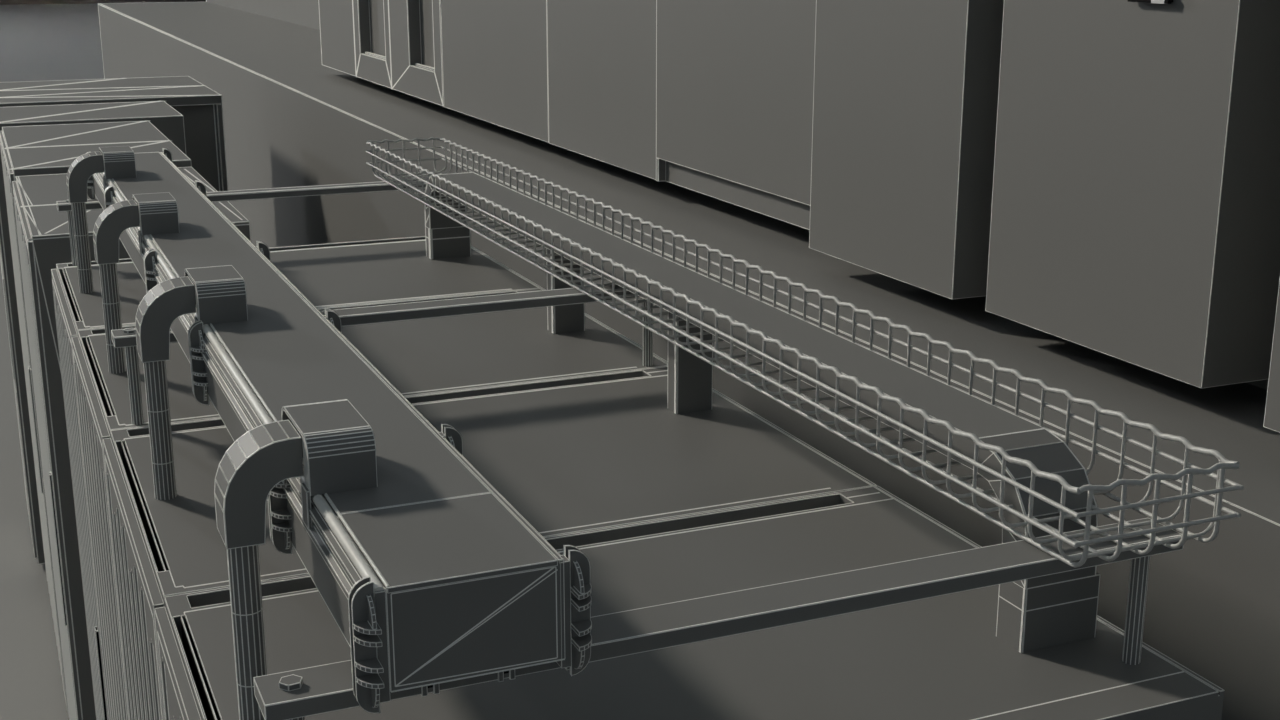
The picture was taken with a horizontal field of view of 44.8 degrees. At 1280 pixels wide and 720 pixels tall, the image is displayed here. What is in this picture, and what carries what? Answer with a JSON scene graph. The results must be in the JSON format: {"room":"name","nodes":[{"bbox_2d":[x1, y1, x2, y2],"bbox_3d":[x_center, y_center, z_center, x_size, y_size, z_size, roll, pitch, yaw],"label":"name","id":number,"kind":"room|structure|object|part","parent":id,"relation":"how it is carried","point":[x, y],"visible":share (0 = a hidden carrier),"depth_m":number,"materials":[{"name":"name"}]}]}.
{"room":"server room","nodes":[
{"label":"server room","id":0,"kind":"room"},
{"bbox_2d":[0,3,103,719],"bbox_3d":[-14.185,-5.832,32.702,96.000,0.001,84.800,-6,16,-22],"label":"floor","id":1,"kind":"structure","parent":0,"point":[39,42],"depth_m":8.46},
{"bbox_2d":[0,101,186,563],"bbox_3d":[-2.668,-0.153,7.704,0.874,2.145,0.784,-6,16,-22],"label":"tall cabinet","id":2,"kind":"object","parent":1,"relation":"on","point":[164,117],"visible":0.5,"depth_m":7.26,"materials":[{"name":"grey metal"}]},
{"bbox_3d":[-2.945,-0.144,7.246,0.008,0.481,0.029,-6,16,-22],"label":"door handle","id":3,"kind":"part","parent":2,"relation":"part of","materials":[{"name":"white metal"}]},
{"bbox_3d":[-3.055,-0.132,7.536,0.017,2.065,0.744,-6,16,-22],"label":"door","id":4,"kind":"part","parent":2,"relation":"part of","materials":[{"name":"grey metal"}]},
{"bbox_2d":[0,120,191,712],"bbox_3d":[-2.188,0.181,6.437,0.635,2.164,1.393,-6,16,-22],"label":"tall cabinet","id":5,"kind":"object","parent":1,"relation":"on","point":[34,149],"visible":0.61,"depth_m":6.08,"materials":[{"name":"grey metal"}]},
{"bbox_3d":[-2.236,0.262,5.750,0.007,0.481,0.029,-6,16,-22],"label":"door handle","id":6,"kind":"part","parent":5,"relation":"part of","materials":[{"name":"white metal"}]},
{"bbox_2d":[0,76,228,201],"bbox_3d":[-2.976,-0.460,8.835,1.133,2.145,1.324,-6,16,-22],"label":"tall cabinet","id":7,"kind":"object","parent":1,"relation":"on","point":[200,106],"visible":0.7,"depth_m":8.27,"materials":[{"name":"grey metal"}]},
{"bbox_3d":[-2.474,-0.493,9.050,0.028,2.097,1.265,-6,16,-22],"label":"panel","id":8,"kind":"part","parent":7,"relation":"part of","materials":[{"name":"grey metal"}]},
{"bbox_2d":[12,167,250,719],"bbox_3d":[-1.667,0.513,5.252,0.615,2.144,1.233,-6,16,-22],"label":"tall cabinet","id":9,"kind":"object","parent":1,"relation":"on","point":[43,236],"visible":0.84,"depth_m":4.59,"materials":[{"name":"grey metal"}]},
{"bbox_3d":[-1.939,0.521,5.134,0.017,2.065,1.223,-6,16,-22],"label":"door","id":10,"kind":"part","parent":9,"relation":"part of","materials":[{"name":"grey metal"}]},
{"bbox_3d":[-1.735,0.566,4.630,0.007,0.481,0.029,-6,16,-22],"label":"door handle","id":11,"kind":"part","parent":9,"relation":"part of","materials":[{"name":"white metal"}]},
{"bbox_2d":[51,236,541,719],"bbox_3d":[-0.867,0.827,4.095,1.069,2.144,0.754,-6,16,-22],"label":"rack","id":12,"kind":"object","parent":1,"relation":"on","point":[339,274],"visible":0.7,"depth_m":3.78,"materials":[{"name":"grey metal"}]},
{"bbox_3d":[-1.346,0.853,3.889,0.017,2.061,0.747,-6,16,-22],"label":"door","id":13,"kind":"part","parent":12,"relation":"part of","materials":[{"name":"grey metal"}]},
{"bbox_3d":[-1.239,0.845,3.605,0.009,0.480,0.029,-6,16,-22],"label":"door handle","id":14,"kind":"part","parent":12,"relation":"part of","materials":[{"name":"white metal"}]},
{"bbox_2d":[56,179,426,265],"bbox_3d":[-0.994,-0.371,4.101,1.015,0.166,0.059,-6,16,-22],"label":"support bar","id":15,"kind":"object","parent":12,"relation":"on","point":[234,195],"visible":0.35,"depth_m":4.08,"materials":[{"name":"grey metal"}]},
{"bbox_3d":[-1.430,-0.311,3.924,0.020,0.143,0.020,-6,16,-22],"label":"post","id":16,"kind":"part","parent":15,"relation":"part of","materials":[{"name":"grey metal"}]},
{"bbox_3d":[-0.994,-0.437,4.083,1.015,0.018,0.059,-6,16,-22],"label":"rail","id":17,"kind":"part","parent":15,"relation":"part of","materials":[{"name":"grey metal"}]},
{"bbox_2d":[87,148,591,712],"bbox_3d":[-0.728,-0.120,2.674,0.217,0.122,3.008,-6,16,-22],"label":"duct","id":18,"kind":"object","parent":15,"relation":"on","point":[428,574],"visible":0.88,"depth_m":1.51,"materials":[{"name":"grey metal"}]},
{"bbox_2d":[67,146,135,292],"bbox_3d":[-1.251,-0.327,3.628,0.148,0.328,0.138,-6,16,-22],"label":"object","id":19,"kind":"object","parent":18,"relation":"attached to","point":[116,162],"visible":0.99,"depth_m":3.56,"materials":[{"name":"grey metal"}]},
{"bbox_2d":[99,146,135,190],"bbox_3d":[-1.216,-0.443,3.612,0.071,0.095,0.138,-6,16,-22],"label":"hood","id":20,"kind":"object","parent":19,"relation":"attached to","point":[116,162],"depth_m":3.55,"materials":[{"name":"grey metal"}]},
{"bbox_2d":[93,192,179,373],"bbox_3d":[-0.954,-0.145,2.960,0.148,0.328,0.138,-6,16,-22],"label":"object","id":21,"kind":"object","parent":18,"relation":"attached to","point":[156,213],"visible":0.97,"depth_m":2.89,"materials":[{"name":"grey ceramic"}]},
{"bbox_2d":[132,192,179,253],"bbox_3d":[-0.919,-0.262,2.943,0.071,0.095,0.138,-6,16,-22],"label":"hood","id":22,"kind":"object","parent":21,"relation":"attached to","point":[156,213],"depth_m":2.88,"materials":[{"name":"grey metal"}]},
{"bbox_2d":[135,265,247,499],"bbox_3d":[-0.658,0.036,2.293,0.148,0.328,0.138,-6,16,-22],"label":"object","id":23,"kind":"object","parent":18,"relation":"attached to","point":[218,293],"visible":0.95,"depth_m":2.23,"materials":[{"name":"grey ceramic"}]},
{"bbox_2d":[184,265,247,324],"bbox_3d":[-0.623,-0.081,2.277,0.071,0.095,0.138,-6,16,-22],"label":"hood","id":24,"kind":"object","parent":23,"relation":"attached to","point":[218,293],"depth_m":2.22,"materials":[{"name":"grey metal"}]},
{"bbox_3d":[-0.801,-0.159,2.626,0.015,0.011,2.954,-6,16,-22],"label":"edge rail","id":25,"kind":"part","parent":18,"relation":"part of","materials":[{"name":"plastic"}]},
{"bbox_2d":[214,399,377,719],"bbox_3d":[-0.358,0.220,1.616,0.148,0.328,0.138,-6,16,-22],"label":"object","id":26,"kind":"object","parent":18,"relation":"attached to","point":[337,446],"visible":0.99,"depth_m":1.55,"materials":[{"name":"grey ceramic"}]},
{"bbox_2d":[281,399,377,529],"bbox_3d":[-0.323,0.103,1.600,0.071,0.095,0.138,-6,16,-22],"label":"hood","id":27,"kind":"object","parent":26,"relation":"attached to","point":[337,446],"depth_m":1.54,"materials":[{"name":"grey metal"}]},
{"bbox_3d":[-0.726,-0.169,2.655,0.154,0.005,2.958,-6,16,-22],"label":"lid","id":28,"kind":"part","parent":18,"relation":"part of","materials":[{"name":"grey metal"}]},
{"bbox_3d":[-0.647,-0.175,2.690,0.015,0.017,2.955,-6,16,-22],"label":"edge rail","id":29,"kind":"part","parent":18,"relation":"part of","materials":[{"name":"grey metal"}]},
{"bbox_3d":[-0.859,-0.189,3.823,1.044,0.040,0.754,-6,16,-22],"label":"panel","id":30,"kind":"part","parent":12,"relation":"part of","materials":[{"name":"grey metal"}]},
{"bbox_2d":[424,172,1099,652],"bbox_3d":[-0.009,-0.082,2.917,0.108,0.229,2.539,-6,16,-22],"label":"cable bundle","id":31,"kind":"object","parent":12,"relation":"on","point":[1046,611],"visible":0.73,"depth_m":2.18,"materials":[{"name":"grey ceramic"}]},
{"bbox_2d":[72,288,667,719],"bbox_3d":[-0.570,1.009,3.426,1.069,2.144,0.749,-6,16,-22],"label":"rack","id":32,"kind":"object","parent":1,"relation":"on","point":[489,349],"visible":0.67,"depth_m":3.07,"materials":[{"name":"grey metal"}]},
{"bbox_3d":[-1.049,1.034,3.220,0.016,2.060,0.743,-6,16,-22],"label":"door","id":33,"kind":"part","parent":32,"relation":"part of","materials":[{"name":"grey metal"}]},
{"bbox_3d":[-0.561,-0.007,3.154,1.044,0.040,0.749,-6,16,-22],"label":"panel","id":34,"kind":"part","parent":32,"relation":"part of","materials":[{"name":"grey metal"}]},
{"bbox_2d":[111,285,652,424],"bbox_3d":[-0.420,-0.021,2.814,1.011,0.166,0.059,-6,16,-22],"label":"support bar","id":35,"kind":"object","parent":32,"relation":"on","point":[126,337],"visible":0.63,"depth_m":2.80,"materials":[{"name":"grey metal"}]},
{"bbox_3d":[-0.858,0.039,2.636,0.020,0.143,0.020,-6,16,-22],"label":"post","id":36,"kind":"part","parent":35,"relation":"part of","materials":[{"name":"grey metal"}]},
{"bbox_3d":[-0.420,-0.087,2.796,1.011,0.018,0.059,-6,16,-22],"label":"rail","id":37,"kind":"part","parent":35,"relation":"part of","materials":[{"name":"grey metal"}]},
{"bbox_3d":[0.015,-0.059,2.997,0.020,0.143,0.020,-6,16,-22],"label":"post","id":38,"kind":"part","parent":35,"relation":"part of","materials":[{"name":"grey metal"}]},
{"bbox_2d":[103,366,876,719],"bbox_3d":[-0.275,1.190,2.762,1.068,2.144,0.742,-6,16,-22],"label":"rack","id":39,"kind":"object","parent":1,"relation":"on","point":[570,455],"visible":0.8,"depth_m":2.44,"materials":[{"name":"grey metal"}]},
{"bbox_3d":[-0.754,1.214,2.556,0.016,2.060,0.736,-6,16,-22],"label":"door","id":40,"kind":"part","parent":39,"relation":"part of","materials":[{"name":"grey metal"}]},
{"bbox_3d":[-0.266,0.173,2.490,1.044,0.040,0.742,-6,16,-22],"label":"panel","id":41,"kind":"part","parent":39,"relation":"part of","materials":[{"name":"grey metal"}]},
{"bbox_2d":[154,486,1224,719],"bbox_3d":[0.015,1.366,2.111,1.068,2.144,0.721,-6,16,-22],"label":"rack","id":42,"kind":"object","parent":1,"relation":"on","point":[942,657],"visible":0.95,"depth_m":1.80,"materials":[{"name":"grey metal"}]},
{"bbox_3d":[-0.465,1.391,1.905,0.016,2.060,0.715,-6,16,-22],"label":"door","id":43,"kind":"part","parent":42,"relation":"part of","materials":[{"name":"grey metal"}]},
{"bbox_2d":[253,518,1182,719],"bbox_3d":[0.129,0.314,1.579,1.011,0.166,0.061,-6,16,-22],"label":"support bar","id":44,"kind":"object","parent":42,"relation":"on","point":[297,694],"visible":0.73,"depth_m":1.56,"materials":[{"name":"grey metal"}]},
{"bbox_3d":[-0.309,0.374,1.401,0.020,0.143,0.020,-6,16,-22],"label":"post","id":45,"kind":"part","parent":44,"relation":"part of","materials":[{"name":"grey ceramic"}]},
{"bbox_2d":[366,137,1243,567],"bbox_3d":[-0.056,-0.203,2.990,0.221,0.099,3.063,-6,16,-22],"label":"basket tray","id":46,"kind":"object","parent":44,"relation":"on","point":[1190,469],"visible":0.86,"depth_m":2.07,"materials":[{"name":"metal"}]},
{"bbox_3d":[0.563,0.276,1.762,0.020,0.143,0.020,-6,16,-22],"label":"post","id":47,"kind":"part","parent":44,"relation":"part of","materials":[{"name":"grey metal"}]},
{"bbox_2d":[0,0,205,4],"bbox_3d":[-30.971,-18.480,69.839,96.000,4.944,0.400,-6,16,-22],"label":"wall","id":48,"kind":"structure","parent":0,"point":[2,2],"depth_m":72.26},
{"bbox_2d":[206,0,319,29],"bbox_3d":[-0.813,-2.035,9.752,0.378,4.704,23.722,-6,16,-22],"label":"wall","id":49,"kind":"structure","parent":0,"point":[300,12],"depth_m":15.47,"materials":[{"name":"grey paint"}]},
{"bbox_2d":[318,0,443,105],"bbox_3d":[-0.959,-2.295,8.209,0.981,1.726,2.618,-6,16,-22],"label":"upper cabinet","id":50,"kind":"object","parent":49,"relation":"attached to","point":[393,44],"visible":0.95,"depth_m":7.88,"materials":[{"name":"grey ceramic"}]},
{"bbox_2d":[440,0,548,142],"bbox_3d":[-0.164,-1.806,6.418,0.985,1.720,1.393,-6,16,-22],"label":"upper cabinet","id":51,"kind":"object","parent":49,"relation":"attached to","point":[495,53],"visible":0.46,"depth_m":6.27,"materials":[{"name":"grey ceramic"}]},
{"bbox_2d":[547,0,655,179],"bbox_3d":[0.310,-1.514,5.344,0.990,1.720,0.997,-6,16,-22],"label":"upper cabinet","id":52,"kind":"object","parent":49,"relation":"attached to","point":[602,53],"visible":0.41,"depth_m":5.23,"materials":[{"name":"grey ceramic"}]},
{"bbox_2d":[98,2,1279,719],"bbox_3d":[-1.604,-0.713,9.761,1.346,2.146,23.722,-6,16,-22],"label":"floor","id":53,"kind":"structure","parent":49,"relation":"attached to","point":[290,119],"depth_m":3.67,"materials":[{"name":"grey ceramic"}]},
{"bbox_2d":[656,0,815,229],"bbox_3d":[0.730,-1.255,4.390,0.997,1.720,1.129,-6,16,-22],"label":"upper cabinet","id":54,"kind":"object","parent":49,"relation":"attached to","point":[735,78],"visible":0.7,"depth_m":4.33,"materials":[{"name":"grey ceramic"}]},
{"bbox_3d":[0.745,-0.516,4.586,0.972,0.073,1.108,-6,16,-22],"label":"panel","id":55,"kind":"part","parent":54,"relation":"part of","materials":[{"name":"grey ceramic"}]},
{"bbox_2d":[809,0,1003,299],"bbox_3d":[1.043,-1.032,3.568,1.093,1.720,0.620,-6,16,-22],"label":"upper cabinet","id":56,"kind":"object","parent":49,"relation":"attached to","point":[905,93],"visible":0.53,"depth_m":3.39,"materials":[{"name":"grey ceramic"}]},
{"bbox_2d":[985,0,1279,389],"bbox_3d":[1.327,-0.854,2.914,1.105,1.720,0.623,-6,16,-22],"label":"upper cabinet","id":57,"kind":"object","parent":49,"relation":"attached to","point":[1135,210],"visible":1,"depth_m":2.72,"materials":[{"name":"grey ceramic"}]},
{"bbox_3d":[0.871,-0.622,2.647,0.016,0.026,0.100,-6,16,-22],"label":"handle","id":58,"kind":"part","parent":57,"relation":"part of","materials":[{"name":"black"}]},
{"bbox_2d":[1263,279,1279,432],"bbox_3d":[1.664,-0.632,2.097,1.152,1.720,0.792,-6,16,-22],"label":"upper cabinet","id":59,"kind":"object","parent":49,"relation":"attached to","point":[1272,408],"visible":1,"depth_m":2.41,"materials":[{"name":"grey ceramic"}]}
]}

